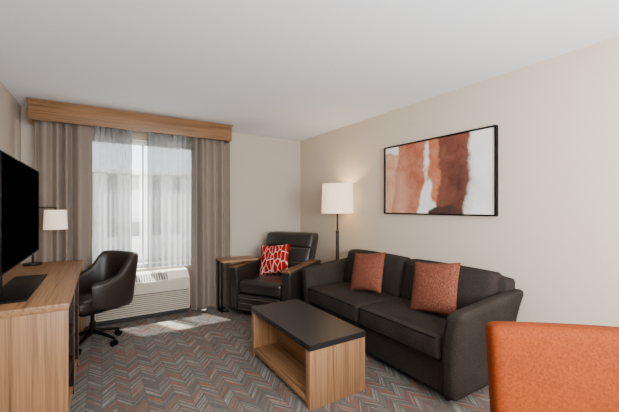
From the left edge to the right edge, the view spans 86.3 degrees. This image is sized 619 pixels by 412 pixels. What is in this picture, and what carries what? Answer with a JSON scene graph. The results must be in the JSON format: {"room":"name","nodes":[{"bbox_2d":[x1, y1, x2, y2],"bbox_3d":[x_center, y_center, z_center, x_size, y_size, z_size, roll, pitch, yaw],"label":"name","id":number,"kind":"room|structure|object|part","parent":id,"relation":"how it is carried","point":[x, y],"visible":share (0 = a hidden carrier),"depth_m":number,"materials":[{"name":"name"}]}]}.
{"room":"hotel room","nodes":[
{"label":"hotel room","id":0,"kind":"room"},
{"bbox_2d":[0,81,20,263],"bbox_3d":[-1.249,0.130,0.454,0.150,2.440,7.300,0,0,-32],"label":"wall","id":1,"kind":"structure","parent":0,"point":[10,109],"depth_m":3.13,"materials":[{"name":"paint"}]},
{"bbox_2d":[21,107,299,304],"bbox_3d":[-1.695,0.130,4.605,3.520,2.440,0.200,0,0,-32],"label":"wall","id":2,"kind":"structure","parent":0,"point":[264,171],"depth_m":5.05,"materials":[{"name":"paint"}]},
{"bbox_2d":[26,97,232,143],"bbox_3d":[-2.025,-0.979,4.003,2.100,0.207,0.457,0,0,-32],"label":"window valance","id":3,"kind":"object","parent":2,"relation":"attached to","point":[38,109],"visible":0.94,"depth_m":3.70,"materials":[{"name":"brown wood"}]},
{"bbox_2d":[35,120,91,327],"bbox_3d":[-2.650,0.142,3.566,0.506,2.385,0.123,0,0,-32],"label":"drape","id":4,"kind":"object","parent":3,"relation":"hanging from","point":[63,151],"visible":0.56,"depth_m":3.57,"materials":[{"name":"grey fabric"}]},
{"bbox_2d":[92,126,131,263],"bbox_3d":[-2.364,-0.128,3.928,0.450,1.805,0.090,0,0,-32],"label":"sheer curtain","id":5,"kind":"object","parent":3,"relation":"hanging from","point":[111,147],"visible":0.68,"depth_m":3.92,"materials":[{"name":"white fabric"}]},
{"bbox_3d":[-1.906,-1.073,3.815,2.100,0.019,0.012,0,0,-32],"label":"trim","id":6,"kind":"part","parent":3,"relation":"part of","materials":[{"name":"brown wood"}]},
{"bbox_2d":[147,132,190,268],"bbox_3d":[-1.785,-0.128,4.293,0.590,1.805,0.090,0,0,-32],"label":"sheer curtain","id":7,"kind":"object","parent":3,"relation":"hanging from","point":[168,156],"visible":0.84,"depth_m":4.26,"materials":[{"name":"white fabric"}]},
{"bbox_2d":[191,137,230,309],"bbox_3d":[-1.312,0.142,4.417,0.509,2.385,0.111,0,0,-32],"label":"drape","id":8,"kind":"object","parent":3,"relation":"hanging from","point":[210,158],"visible":0.87,"depth_m":4.42,"materials":[{"name":"grey fabric"}]},
{"bbox_2d":[132,141,146,267],"bbox_3d":[-2.188,-0.030,4.318,1.340,1.640,0.060,0,0,-32],"label":"window","id":9,"kind":"structure","parent":2,"relation":"in","point":[135,143],"depth_m":4.31,"materials":[{"name":"metal"}]},
{"bbox_2d":[70,304,489,411],"bbox_3d":[0.290,1.400,1.453,3.820,0.100,7.650,0,0,-32],"label":"floor","id":10,"kind":"structure","parent":0,"point":[199,360],"depth_m":2.63,"materials":[{"name":"carpet"}]},
{"bbox_2d":[0,260,83,411],"bbox_3d":[-2.176,0.960,2.624,0.555,0.780,1.920,0,0,-32],"label":"desk","id":11,"kind":"object","parent":10,"relation":"on","point":[39,335],"visible":0.93,"depth_m":1.91,"materials":[{"name":"brown wood"}]},
{"bbox_2d":[0,150,47,303],"bbox_3d":[-1.972,0.135,2.221,0.210,0.870,1.220,0,0,-32],"label":"television","id":12,"kind":"object","parent":11,"relation":"on","point":[19,182],"visible":1,"depth_m":2.08,"materials":[{"name":"black plastic"}]},
{"bbox_3d":[-2.030,0.563,2.314,0.210,0.014,0.900,0,0,-32],"label":"plate","id":13,"kind":"part","parent":12,"relation":"part of","materials":[{"name":"black"}]},
{"bbox_3d":[-1.672,0.980,1.823,0.553,0.740,0.028,0,0,-32],"label":"panel","id":14,"kind":"part","parent":11,"relation":"part of","materials":[{"name":"brown wood"}]},
{"bbox_2d":[22,207,67,265],"bbox_3d":[-2.639,0.284,3.301,0.358,0.573,0.200,0,0,-32],"label":"desk lamp","id":15,"kind":"object","parent":11,"relation":"on","point":[55,219],"visible":0.95,"depth_m":3.26,"materials":[{"name":"fabric"}]},
{"bbox_3d":[-2.572,0.128,3.344,0.200,0.195,0.200,0,0,-32],"label":"lamp shade","id":16,"kind":"part","parent":15,"relation":"part of","materials":[{"name":"white fabric"}]},
{"bbox_2d":[69,324,72,341],"bbox_3d":[-1.800,0.850,2.039,0.527,0.020,0.472,0,0,-32],"label":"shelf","id":17,"kind":"object","parent":11,"relation":"attached to","point":[70,325],"depth_m":2.25,"materials":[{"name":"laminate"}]},
{"bbox_2d":[69,356,72,377],"bbox_3d":[-1.800,1.080,2.039,0.527,0.020,0.472,0,0,-32],"label":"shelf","id":18,"kind":"object","parent":11,"relation":"attached to","point":[70,357],"depth_m":2.26,"materials":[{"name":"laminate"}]},
{"bbox_2d":[69,386,72,411],"bbox_3d":[-1.800,1.300,2.039,0.527,0.020,0.472,0,0,-32],"label":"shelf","id":19,"kind":"object","parent":11,"relation":"attached to","point":[70,387],"depth_m":2.27,"materials":[{"name":"brown wood"}]},
{"bbox_3d":[-1.930,0.980,2.250,0.531,0.740,0.025,0,0,-32],"label":"divider panel","id":20,"kind":"part","parent":11,"relation":"part of","materials":[{"name":"laminate"}]},
{"bbox_3d":[-2.197,0.980,2.673,0.531,0.740,0.025,0,0,-32],"label":"divider panel","id":21,"kind":"part","parent":11,"relation":"part of","materials":[{"name":"laminate"}]},
{"bbox_3d":[-2.676,0.980,3.417,0.553,0.740,0.045,0,0,-32],"label":"panel","id":22,"kind":"part","parent":11,"relation":"part of","materials":[{"name":"brown wood"}]},
{"bbox_2d":[79,250,137,354],"bbox_3d":[-2.109,0.912,3.317,0.604,0.875,0.613,0,0,30],"label":"office chair","id":23,"kind":"object","parent":10,"relation":"on","point":[108,284],"visible":0.84,"depth_m":3.26,"materials":[{"name":"brown leather"}]},
{"bbox_3d":[-2.268,1.245,3.206,0.242,0.085,0.048,0,0,-23],"label":"leg","id":24,"kind":"part","parent":23,"relation":"part of","materials":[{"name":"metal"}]},
{"bbox_3d":[-2.129,1.245,3.123,0.048,0.085,0.242,0,0,-5],"label":"leg","id":25,"kind":"part","parent":23,"relation":"part of","materials":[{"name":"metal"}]},
{"bbox_3d":[-2.139,0.922,3.264,0.460,0.142,0.490,0,0,30],"label":"seat","id":26,"kind":"part","parent":23,"relation":"part of","materials":[{"name":"brown leather"}]},
{"bbox_3d":[-2.007,1.245,3.230,0.242,0.085,0.048,0,0,13],"label":"leg","id":27,"kind":"part","parent":23,"relation":"part of","materials":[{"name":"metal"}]},
{"bbox_3d":[-2.073,1.245,3.379,0.048,0.085,0.242,0,0,30],"label":"leg","id":28,"kind":"part","parent":23,"relation":"part of","materials":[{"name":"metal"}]},
{"bbox_3d":[-2.084,0.730,3.361,0.604,0.510,0.513,0,0,30],"label":"backrest","id":29,"kind":"part","parent":23,"relation":"part of","materials":[{"name":"brown leather"}]},
{"bbox_2d":[95,267,189,325],"bbox_3d":[-2.046,1.085,4.084,1.020,0.530,0.308,0,0,-32],"label":"air conditioner","id":30,"kind":"object","parent":10,"relation":"on","point":[162,292],"visible":0.59,"depth_m":4.04,"materials":[{"name":"beige plastic"}]},
{"bbox_3d":[-2.056,1.320,4.100,0.980,0.060,0.270,0,0,-32],"label":"kick plate","id":31,"kind":"part","parent":30,"relation":"part of","materials":[{"name":"black metal"}]},
{"bbox_2d":[97,289,187,318],"bbox_3d":[-1.966,1.157,3.957,0.980,0.207,0.009,0,0,-32],"label":"grille","id":32,"kind":"object","parent":30,"relation":"attached to","point":[143,303],"depth_m":3.99,"materials":[{"name":"beige plastic"}]},
{"bbox_3d":[-1.676,0.865,4.228,0.200,0.075,0.102,0,0,-32],"label":"control door","id":33,"kind":"part","parent":30,"relation":"part of","materials":[{"name":"beige plastic"}]},
{"bbox_2d":[216,255,257,312],"bbox_3d":[-0.960,1.013,4.359,0.470,0.674,0.300,0,0,-32],"label":"side table","id":34,"kind":"object","parent":10,"relation":"on","point":[237,258],"visible":1,"depth_m":4.29,"materials":[{"name":"brown wood"}]},
{"bbox_3d":[-1.201,1.016,4.349,0.022,0.632,0.022,0,0,-32],"label":"leg","id":35,"kind":"part","parent":34,"relation":"part of","materials":[{"name":"black metal"}]},
{"bbox_3d":[-1.121,1.016,4.222,0.022,0.632,0.022,0,0,-32],"label":"leg","id":36,"kind":"part","parent":34,"relation":"part of","materials":[{"name":"black metal"}]},
{"bbox_2d":[229,231,320,313],"bbox_3d":[-0.408,0.855,4.406,0.906,0.991,1.019,0,0,26],"label":"armchair","id":37,"kind":"object","parent":10,"relation":"on","point":[248,288],"visible":0.76,"depth_m":4.13,"materials":[{"name":"leather"}]},
{"bbox_3d":[-0.769,1.017,4.535,0.143,0.592,0.900,0,0,26],"label":"arm","id":38,"kind":"part","parent":37,"relation":"part of","materials":[{"name":"leather"}]},
{"bbox_3d":[-0.800,0.739,4.487,0.106,0.058,0.786,0,0,26],"label":"arm trim","id":39,"kind":"part","parent":37,"relation":"part of","materials":[{"name":"brown wood"}]},
{"bbox_3d":[-0.461,0.993,4.296,0.615,0.218,0.726,0,0,26],"label":"seat","id":40,"kind":"part","parent":37,"relation":"part of","materials":[{"name":"leather"}]},
{"bbox_2d":[259,244,289,274],"bbox_3d":[-0.471,0.700,4.414,0.431,0.406,0.207,0,0,11],"label":"throw pillow","id":41,"kind":"object","parent":37,"relation":"on","point":[274,259],"visible":0.98,"depth_m":4.36,"materials":[{"name":"red fabric"}]},
{"bbox_3d":[-0.102,0.739,4.150,0.106,0.058,0.786,0,0,26],"label":"arm trim","id":42,"kind":"part","parent":37,"relation":"part of","materials":[{"name":"brown wood"}]},
{"bbox_3d":[-0.294,0.730,4.642,0.705,0.440,0.326,0,0,26],"label":"backrest","id":43,"kind":"part","parent":37,"relation":"part of","materials":[{"name":"leather"}]},
{"bbox_3d":[-0.083,1.017,4.203,0.143,0.592,0.900,0,0,26],"label":"arm","id":44,"kind":"part","parent":37,"relation":"part of","materials":[{"name":"leather"}]},
{"bbox_2d":[251,299,365,410],"bbox_3d":[-0.061,1.133,2.733,0.490,0.435,1.010,0,0,-32],"label":"coffee table","id":45,"kind":"object","parent":10,"relation":"on","point":[319,355],"visible":1,"depth_m":2.43,"materials":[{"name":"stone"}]},
{"bbox_3d":[-0.313,1.153,3.134,0.482,0.393,0.057,0,0,-32],"label":"panel","id":46,"kind":"part","parent":45,"relation":"part of","materials":[{"name":"brown wood"}]},
{"bbox_2d":[254,343,305,401],"bbox_3d":[-0.061,1.298,2.733,0.478,0.045,0.890,0,0,-32],"label":"shelf","id":47,"kind":"object","parent":45,"relation":"attached to","point":[286,364],"depth_m":2.69,"materials":[{"name":"brown wood"}]},
{"bbox_3d":[-0.061,1.116,2.733,0.024,0.318,0.890,0,0,-32],"label":"panel","id":48,"kind":"part","parent":45,"relation":"part of","materials":[{"name":"brown wood"}]},
{"bbox_3d":[0.192,1.153,2.332,0.482,0.393,0.057,0,0,-32],"label":"panel","id":49,"kind":"part","parent":45,"relation":"part of","materials":[{"name":"brown wood"}]},
{"bbox_2d":[322,183,352,259],"bbox_3d":[0.360,0.527,4.251,0.410,1.645,0.410,0,0,-32],"label":"floor lamp","id":50,"kind":"object","parent":10,"relation":"on","point":[337,198],"visible":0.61,"depth_m":4.08,"materials":[{"name":"fabric"}]},
{"bbox_3d":[0.360,-0.107,4.251,0.410,0.375,0.410,0,0,-32],"label":"lamp shade","id":51,"kind":"part","parent":50,"relation":"part of","materials":[{"name":"white fabric"}]},
{"bbox_2d":[302,249,523,401],"bbox_3d":[0.772,0.931,3.192,0.821,0.838,2.064,0,0,-32],"label":"sofa","id":52,"kind":"object","parent":10,"relation":"on","point":[447,354],"visible":0.8,"depth_m":2.59,"materials":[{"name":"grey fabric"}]},
{"bbox_3d":[0.271,0.969,3.987,0.810,0.668,0.186,0,0,-32],"label":"arm","id":53,"kind":"part","parent":52,"relation":"part of","materials":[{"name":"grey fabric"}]},
{"bbox_2d":[309,281,400,322],"bbox_3d":[0.461,0.978,3.504,0.626,0.209,0.847,0,0,-32],"label":"seat cushion","id":54,"kind":"object","parent":52,"relation":"on","point":[335,298],"depth_m":3.31,"materials":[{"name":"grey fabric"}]},
{"bbox_2d":[350,252,385,292],"bbox_3d":[0.598,0.670,3.414,0.445,0.435,0.202,0,0,45],"label":"throw pillow","id":55,"kind":"object","parent":52,"relation":"on","point":[367,274],"visible":1,"depth_m":3.33,"materials":[{"name":"orange fabric"}]},
{"bbox_3d":[0.785,1.180,3.201,0.750,0.240,1.720,0,0,-32],"label":"frame","id":56,"kind":"part","parent":52,"relation":"part of","materials":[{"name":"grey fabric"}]},
{"bbox_2d":[344,249,409,296],"bbox_3d":[0.733,0.716,3.704,0.271,0.407,0.892,0,0,-32],"label":"cushion","id":57,"kind":"object","parent":52,"relation":"on","point":[394,265],"depth_m":3.40,"materials":[{"name":"grey fabric"}]},
{"bbox_2d":[359,298,446,359],"bbox_3d":[0.919,0.978,2.777,0.626,0.209,0.847,0,0,-32],"label":"seat cushion","id":58,"kind":"object","parent":52,"relation":"on","point":[420,333],"depth_m":2.60,"materials":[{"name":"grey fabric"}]},
{"bbox_2d":[410,262,460,315],"bbox_3d":[1.030,0.665,2.728,0.200,0.450,0.476,0,0,-36],"label":"throw pillow","id":59,"kind":"object","parent":52,"relation":"on","point":[435,285],"visible":0.97,"depth_m":2.65,"materials":[{"name":"orange fabric"}]},
{"bbox_2d":[401,259,502,309],"bbox_3d":[1.217,0.716,2.936,0.271,0.407,0.892,0,0,-32],"label":"cushion","id":60,"kind":"object","parent":52,"relation":"on","point":[475,285],"depth_m":2.68,"materials":[{"name":"grey fabric"}]},
{"bbox_3d":[1.272,0.969,2.397,0.810,0.668,0.186,0,0,-32],"label":"arm","id":61,"kind":"part","parent":52,"relation":"part of","materials":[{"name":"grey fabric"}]},
{"bbox_3d":[1.052,0.925,3.369,0.160,0.750,1.930,0,0,-32],"label":"frame","id":62,"kind":"part","parent":52,"relation":"part of","materials":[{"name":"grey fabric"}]},
{"bbox_2d":[485,321,618,411],"bbox_3d":[0.906,0.898,1.005,0.512,0.905,0.576,0,0,8],"label":"dining chair","id":63,"kind":"object","parent":10,"relation":"on","point":[532,366],"visible":1,"depth_m":1.19,"materials":[{"name":"orange fabric"}]},
{"bbox_2d":[0,0,618,140],"bbox_3d":[0.290,-1.140,1.453,3.820,0.100,7.650,0,0,-32],"label":"ceiling","id":64,"kind":"structure","parent":0,"point":[297,70],"depth_m":2.33,"materials":[{"name":"paint"}]},
{"bbox_2d":[300,36,618,326],"bbox_3d":[1.856,0.130,2.410,0.150,2.440,7.300,0,0,-32],"label":"wall","id":65,"kind":"structure","parent":0,"point":[554,232],"depth_m":2.56,"materials":[{"name":"paint"}]},
{"bbox_2d":[384,125,497,215],"bbox_3d":[1.209,-0.300,3.260,0.040,0.756,1.272,0,0,-32],"label":"framed painting","id":66,"kind":"object","parent":65,"relation":"attached to","point":[456,174],"visible":1,"depth_m":3.13},
{"label":"outside","id":67,"kind":"structure","parent":0,"visible":0},
{"bbox_3d":[-6.773,1.600,16.386,34.000,0.100,25.050,0,0,-32],"label":"ground","id":68,"kind":"structure","parent":67,"visible":0},
{"bbox_2d":[132,169,146,259],"bbox_3d":[-5.312,0.240,11.250,15.400,2.620,3.500,0,0,-32],"label":"building","id":69,"kind":"structure","parent":68,"relation":"on","point":[136,174],"depth_m":9.71,"materials":[{"name":"white"}]}
]}

